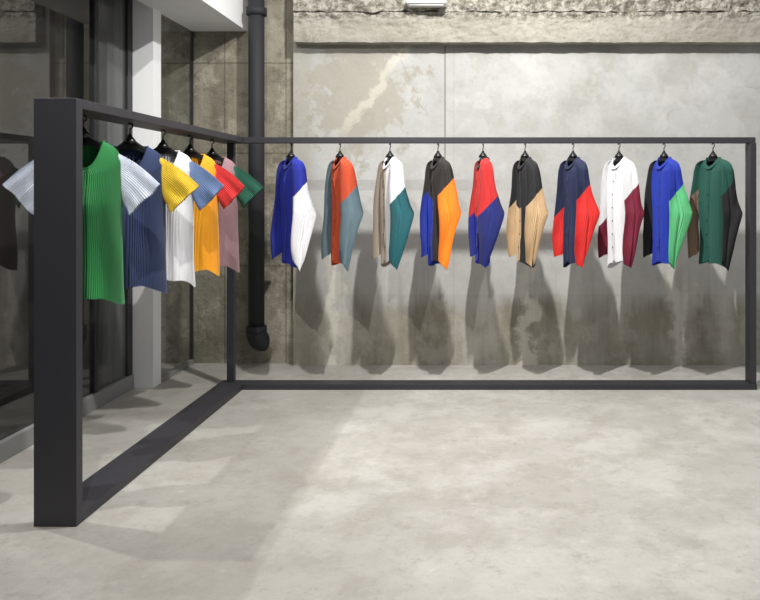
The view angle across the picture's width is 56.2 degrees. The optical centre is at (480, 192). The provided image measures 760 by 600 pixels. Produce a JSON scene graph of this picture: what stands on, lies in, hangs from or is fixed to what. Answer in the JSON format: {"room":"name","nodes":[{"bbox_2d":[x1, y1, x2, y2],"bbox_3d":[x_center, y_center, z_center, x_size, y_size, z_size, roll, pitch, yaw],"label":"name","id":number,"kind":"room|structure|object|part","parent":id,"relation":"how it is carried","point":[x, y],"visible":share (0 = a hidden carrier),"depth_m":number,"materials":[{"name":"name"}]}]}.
{"room":"clothing store","nodes":[
{"label":"clothing store","id":0,"kind":"room"},
{"bbox_2d":[137,0,246,30],"bbox_3d":[-2.090,-1.665,4.410,0.440,0.745,2.420,0,0,0],"label":"ceiling","id":1,"kind":"structure","parent":0,"point":[194,15],"depth_m":5.16,"materials":[{"name":"white paint"}]},
{"bbox_2d":[161,0,292,362],"bbox_3d":[-2.345,-0.338,5.675,1.710,3.400,0.150,0,0,0],"label":"wall","id":2,"kind":"structure","parent":0,"point":[220,58],"depth_m":5.60,"materials":[{"name":"concrete"}]},
{"bbox_2d":[161,359,193,382],"bbox_3d":[-2.310,1.345,5.295,0.040,0.035,0.570,0,0,0],"label":"trim","id":3,"kind":"structure","parent":2,"relation":"attached to","point":[186,364],"depth_m":5.29,"materials":[{"name":"concrete"}]},
{"bbox_2d":[190,32,192,358],"bbox_3d":[-2.310,0.037,5.593,0.020,2.650,0.015,0,0,0],"label":"trim","id":4,"kind":"structure","parent":2,"relation":"attached to","point":[191,33],"depth_m":5.59,"materials":[{"name":"metal"}]},
{"bbox_2d":[246,0,270,350],"bbox_3d":[-1.732,-0.374,5.481,0.181,3.228,0.238,0,0,0],"label":"drain pipe","id":5,"kind":"object","parent":2,"relation":"attached to","point":[257,336],"visible":1,"depth_m":5.39,"materials":[{"name":"metal"}]},
{"bbox_2d":[0,363,759,599],"bbox_3d":[0.700,1.412,2.125,7.800,0.100,7.250,0,0,0],"label":"floor","id":6,"kind":"structure","parent":0,"point":[276,494],"depth_m":3.14,"materials":[{"name":"concrete"}]},
{"bbox_2d":[0,374,133,462],"bbox_3d":[-2.470,1.312,2.540,0.100,0.100,4.680,0,0,0],"label":"trim","id":7,"kind":"structure","parent":6,"relation":"on","point":[19,441],"depth_m":4.30,"materials":[{"name":"concrete"}]},
{"bbox_2d":[0,0,91,440],"bbox_3d":[-2.475,-0.388,2.305,0.050,3.300,4.210,0,0,0],"label":"window","id":8,"kind":"structure","parent":7,"relation":"on","point":[46,45],"depth_m":3.76,"materials":[{"name":"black glass"}]},
{"bbox_2d":[92,0,97,392],"bbox_3d":[-2.475,-0.388,4.430,0.090,3.300,0.040,0,0,0],"label":"trim","id":9,"kind":"structure","parent":7,"relation":"on","point":[94,2],"depth_m":4.41,"materials":[{"name":"metal"}]},
{"bbox_2d":[98,0,124,389],"bbox_3d":[-2.475,-0.388,4.635,0.050,3.300,0.370,0,0,0],"label":"window","id":10,"kind":"structure","parent":7,"relation":"on","point":[111,13],"depth_m":4.63,"materials":[{"name":"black glass"}]},
{"bbox_2d":[125,0,132,375],"bbox_3d":[-2.475,-0.338,4.853,0.090,3.400,0.065,0,0,0],"label":"trim","id":11,"kind":"structure","parent":6,"relation":"on","point":[128,3],"depth_m":4.83,"materials":[{"name":"metal"}]},
{"bbox_2d":[133,0,160,387],"bbox_3d":[-2.365,-0.338,4.950,0.150,3.400,0.120,0,0,0],"label":"column","id":12,"kind":"structure","parent":6,"relation":"on","point":[146,20],"depth_m":4.89,"materials":[{"name":"white paint"}]},
{"bbox_2d":[34,98,756,526],"bbox_3d":[0.042,0.487,3.902,3.734,1.750,2.095,0,0,0],"label":"display rack","id":13,"kind":"object","parent":6,"relation":"on","point":[62,498],"visible":1,"depth_m":2.90,"materials":[{"name":"grey metal"}]},
{"bbox_3d":[-1.738,0.487,2.877,0.175,1.750,0.045,0,0,0],"label":"post","id":14,"kind":"part","parent":13,"relation":"part of","materials":[{"name":"grey metal"}]},
{"bbox_2d":[83,115,101,148],"bbox_3d":[-1.768,-0.260,3.111,0.208,0.175,0.068,0,0,-13],"label":"clothes hanger","id":15,"kind":"object","parent":13,"relation":"hanging from","point":[87,139],"visible":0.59,"depth_m":3.11,"materials":[{"name":"black plastic"}]},
{"bbox_2d":[2,141,159,303],"bbox_3d":[-1.769,0.135,3.108,0.637,0.741,0.148,0,0,-13],"label":"t-shirt","id":16,"kind":"object","parent":15,"relation":"hanging from","point":[111,179],"visible":0.58,"depth_m":3.09,"materials":[{"name":"green fabric"}]},
{"bbox_2d":[115,123,145,153],"bbox_3d":[-1.738,-0.260,3.465,0.208,0.175,0.068,0,0,-10],"label":"clothes hanger","id":17,"kind":"object","parent":13,"relation":"hanging from","point":[129,143],"visible":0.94,"depth_m":3.46,"materials":[{"name":"black plastic"}]},
{"bbox_2d":[112,145,198,293],"bbox_3d":[-1.737,0.138,3.468,0.641,0.746,0.157,0,0,-10],"label":"t-shirt","id":18,"kind":"object","parent":17,"relation":"hanging from","point":[143,230],"visible":0.41,"depth_m":3.45,"materials":[{"name":"fabric"}]},
{"bbox_3d":[-1.738,-0.368,3.925,0.175,0.040,2.050,0,0,0],"label":"rail","id":19,"kind":"part","parent":13,"relation":"part of","materials":[{"name":"grey metal"}]},
{"bbox_3d":[-1.738,1.342,3.925,0.175,0.040,2.050,0,0,0],"label":"rail","id":20,"kind":"part","parent":13,"relation":"part of","materials":[{"name":"grey metal"}]},
{"bbox_2d":[153,129,177,156],"bbox_3d":[-1.738,-0.260,3.825,0.208,0.175,0.068,0,0,-9],"label":"clothes hanger","id":21,"kind":"object","parent":13,"relation":"hanging from","point":[162,148],"visible":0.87,"depth_m":3.82,"materials":[{"name":"black plastic"}]},
{"bbox_2d":[160,150,223,286],"bbox_3d":[-1.739,0.141,3.827,0.638,0.753,0.149,0,0,-9],"label":"t-shirt","id":22,"kind":"object","parent":21,"relation":"hanging from","point":[180,222],"visible":0.44,"depth_m":3.81,"materials":[{"name":"white fabric"}]},
{"bbox_2d":[182,135,202,159],"bbox_3d":[-1.738,-0.260,4.180,0.208,0.175,0.068,0,0,-8],"label":"clothes hanger","id":23,"kind":"object","parent":13,"relation":"hanging from","point":[189,151],"visible":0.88,"depth_m":4.17,"materials":[{"name":"black plastic"}]},
{"bbox_2d":[189,154,244,275],"bbox_3d":[-1.737,0.142,4.172,0.638,0.755,0.128,0,0,-7],"label":"t-shirt","id":24,"kind":"object","parent":23,"relation":"hanging from","point":[206,231],"visible":0.34,"depth_m":4.17,"materials":[{"name":"fabric"}]},
{"bbox_2d":[206,139,223,162],"bbox_3d":[-1.738,-0.260,4.521,0.208,0.175,0.068,0,0,-7],"label":"clothes hanger","id":25,"kind":"object","parent":13,"relation":"hanging from","point":[212,154],"visible":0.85,"depth_m":4.52,"materials":[{"name":"black plastic"}]},
{"bbox_2d":[214,157,262,271],"bbox_3d":[-1.736,0.141,4.524,0.640,0.753,0.151,0,0,-7],"label":"t-shirt","id":26,"kind":"object","parent":25,"relation":"hanging from","point":[227,217],"visible":0.31,"depth_m":4.51,"materials":[{"name":"fabric"}]},
{"bbox_3d":[-1.755,0.487,4.920,0.050,1.670,0.040,0,0,0],"label":"post","id":27,"kind":"part","parent":13,"relation":"part of","materials":[{"name":"grey metal"}]},
{"bbox_2d":[286,143,294,165],"bbox_3d":[-1.330,-0.263,4.900,0.068,0.169,0.180,0,0,-38],"label":"clothes hanger","id":28,"kind":"object","parent":13,"relation":"hanging from","point":[290,155],"visible":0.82,"depth_m":4.89,"materials":[{"name":"black plastic"}]},
{"bbox_2d":[270,157,315,270],"bbox_3d":[-1.322,0.144,4.912,0.179,0.791,0.355,0,0,-43],"label":"shirt","id":29,"kind":"object","parent":28,"relation":"hanging from","point":[294,213],"visible":0.98,"depth_m":4.81,"materials":[{"name":"fabric"}]},
{"bbox_2d":[335,143,343,165],"bbox_3d":[-0.987,-0.263,4.900,0.068,0.169,0.161,0,0,-34],"label":"clothes hanger","id":30,"kind":"object","parent":13,"relation":"hanging from","point":[339,155],"visible":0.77,"depth_m":4.89,"materials":[{"name":"black plastic"}]},
{"bbox_2d":[321,157,362,270],"bbox_3d":[-0.981,0.146,4.910,0.176,0.794,0.317,0,0,-41],"label":"shirt","id":31,"kind":"object","parent":30,"relation":"hanging from","point":[343,211],"visible":1,"depth_m":4.82,"materials":[{"name":"orange fabric"}]},
{"bbox_2d":[385,143,393,165],"bbox_3d":[-0.637,-0.263,4.900,0.068,0.169,0.157,0,0,-30],"label":"clothes hanger","id":32,"kind":"object","parent":13,"relation":"hanging from","point":[389,155],"visible":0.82,"depth_m":4.89,"materials":[{"name":"black plastic"}]},
{"bbox_2d":[372,157,413,269],"bbox_3d":[-0.630,0.141,4.904,0.176,0.784,0.318,0,0,-39],"label":"shirt","id":33,"kind":"object","parent":32,"relation":"hanging from","point":[393,214],"visible":0.99,"depth_m":4.82,"materials":[{"name":"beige fabric"}]},
{"bbox_2d":[433,143,441,165],"bbox_3d":[-0.301,-0.263,4.900,0.068,0.169,0.157,0,0,-28],"label":"clothes hanger","id":34,"kind":"object","parent":13,"relation":"hanging from","point":[437,156],"visible":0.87,"depth_m":4.89,"materials":[{"name":"black plastic"}]},
{"bbox_2d":[420,157,460,268],"bbox_3d":[-0.286,0.140,4.909,0.188,0.782,0.313,0,0,-28],"label":"shirt","id":35,"kind":"object","parent":34,"relation":"hanging from","point":[440,212],"visible":0.99,"depth_m":4.82,"materials":[{"name":"fabric"}]},
{"bbox_2d":[478,144,486,159],"bbox_3d":[0.014,-0.263,4.900,0.068,0.169,0.141,0,0,-12],"label":"clothes hanger","id":36,"kind":"object","parent":13,"relation":"hanging from","point":[482,155],"visible":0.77,"depth_m":4.88,"materials":[{"name":"black plastic"}]},
{"bbox_2d":[468,157,503,267],"bbox_3d":[0.034,0.134,4.903,0.204,0.769,0.279,0,0,-12],"label":"shirt","id":37,"kind":"object","parent":36,"relation":"hanging from","point":[486,212],"visible":1,"depth_m":4.79,"materials":[{"name":"red fabric"}]},
{"bbox_3d":[0.130,1.342,4.895,3.559,0.040,0.110,0,0,0],"label":"rail","id":38,"kind":"part","parent":13,"relation":"part of","materials":[{"name":"grey metal"}]},
{"bbox_3d":[0.130,-0.368,4.900,3.559,0.040,0.070,0,0,0],"label":"rail","id":39,"kind":"part","parent":13,"relation":"part of","materials":[{"name":"grey metal"}]},
{"bbox_2d":[520,143,528,165],"bbox_3d":[0.308,-0.263,4.900,0.068,0.169,0.149,0,0,-22],"label":"clothes hanger","id":40,"kind":"object","parent":13,"relation":"hanging from","point":[524,156],"visible":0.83,"depth_m":4.89,"materials":[{"name":"black plastic"}]},
{"bbox_2d":[506,157,547,267],"bbox_3d":[0.320,0.135,4.901,0.172,0.771,0.304,0,0,-27],"label":"shirt","id":41,"kind":"object","parent":40,"relation":"hanging from","point":[527,215],"visible":0.98,"depth_m":4.81,"materials":[{"name":"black fabric"}]},
{"bbox_2d":[567,143,576,165],"bbox_3d":[0.644,-0.263,4.900,0.068,0.169,0.157,0,0,-24],"label":"clothes hanger","id":42,"kind":"object","parent":13,"relation":"hanging from","point":[572,156],"visible":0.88,"depth_m":4.89,"materials":[{"name":"black plastic"}]},
{"bbox_2d":[552,157,599,267],"bbox_3d":[0.661,0.142,4.907,0.187,0.785,0.319,0,0,-29],"label":"shirt","id":43,"kind":"object","parent":42,"relation":"hanging from","point":[577,213],"visible":1,"depth_m":4.84,"materials":[{"name":"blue fabric"}]},
{"bbox_2d":[613,143,622,165],"bbox_3d":[0.966,-0.263,4.900,0.068,0.169,0.157,0,0,-26],"label":"clothes hanger","id":44,"kind":"object","parent":13,"relation":"hanging from","point":[618,156],"visible":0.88,"depth_m":4.89,"materials":[{"name":"black plastic"}]},
{"bbox_2d":[598,157,643,267],"bbox_3d":[0.964,0.144,4.892,0.165,0.791,0.318,0,0,-39],"label":"shirt","id":45,"kind":"object","parent":44,"relation":"hanging from","point":[621,209],"visible":1,"depth_m":4.83,"materials":[{"name":"white fabric"}]},
{"bbox_2d":[658,143,667,165],"bbox_3d":[1.281,-0.263,4.900,0.068,0.169,0.157,0,0,-23],"label":"clothes hanger","id":46,"kind":"object","parent":13,"relation":"hanging from","point":[663,156],"visible":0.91,"depth_m":4.89,"materials":[{"name":"black plastic"}]},
{"bbox_2d":[643,157,692,268],"bbox_3d":[1.304,0.136,4.903,0.184,0.775,0.316,0,0,-28],"label":"shirt","id":47,"kind":"object","parent":46,"relation":"hanging from","point":[668,212],"visible":1,"depth_m":4.83,"materials":[{"name":"fabric"}]},
{"bbox_2d":[706,143,717,164],"bbox_3d":[1.624,-0.263,4.900,0.068,0.169,0.176,0,0,-26],"label":"clothes hanger","id":48,"kind":"object","parent":13,"relation":"hanging from","point":[712,157],"visible":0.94,"depth_m":4.89,"materials":[{"name":"black plastic"}]},
{"bbox_2d":[687,157,742,270],"bbox_3d":[1.634,0.142,4.913,0.182,0.786,0.353,0,0,-26],"label":"shirt","id":49,"kind":"object","parent":48,"relation":"hanging from","point":[717,213],"visible":0.99,"depth_m":4.83,"materials":[{"name":"fabric"}]},
{"bbox_3d":[1.889,0.487,4.900,0.041,1.670,0.100,0,0,0],"label":"post","id":50,"kind":"part","parent":13,"relation":"part of","materials":[{"name":"grey metal"}]},
{"bbox_2d":[293,11,759,364],"bbox_3d":[1.558,-0.338,5.645,6.085,3.400,0.210,0,0,0],"label":"wall","id":51,"kind":"structure","parent":0,"point":[508,311],"depth_m":5.54,"materials":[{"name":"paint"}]},
{"bbox_2d":[406,0,446,7],"bbox_3d":[-0.415,-1.460,5.365,0.300,0.076,0.150,0,0,0],"label":"fitting","id":52,"kind":"object","parent":51,"relation":"attached to","point":[411,3],"visible":1,"depth_m":5.30,"materials":[{"name":"white paint"}]},
{"bbox_2d":[409,4,443,5],"bbox_3d":[-0.415,-1.434,5.320,0.260,0.024,0.024,0,0,0],"label":"diffuser","id":53,"kind":"object","parent":52,"relation":"attached to","point":[409,4],"depth_m":5.31,"materials":[{"name":"white paint"}]},
{"bbox_2d":[293,11,759,45],"bbox_3d":[1.575,-1.286,5.475,6.050,0.244,0.169,0,0,0],"label":"ceiling beam","id":54,"kind":"structure","parent":51,"relation":"attached to","point":[310,28],"depth_m":5.42,"materials":[{"name":"concrete"}]},
{"bbox_2d":[293,0,759,13],"bbox_3d":[1.575,-1.619,5.475,6.050,0.448,0.171,0,0,0],"label":"ceiling","id":55,"kind":"structure","parent":51,"relation":"attached to","point":[359,6],"depth_m":5.42,"materials":[{"name":"concrete"}]}
]}

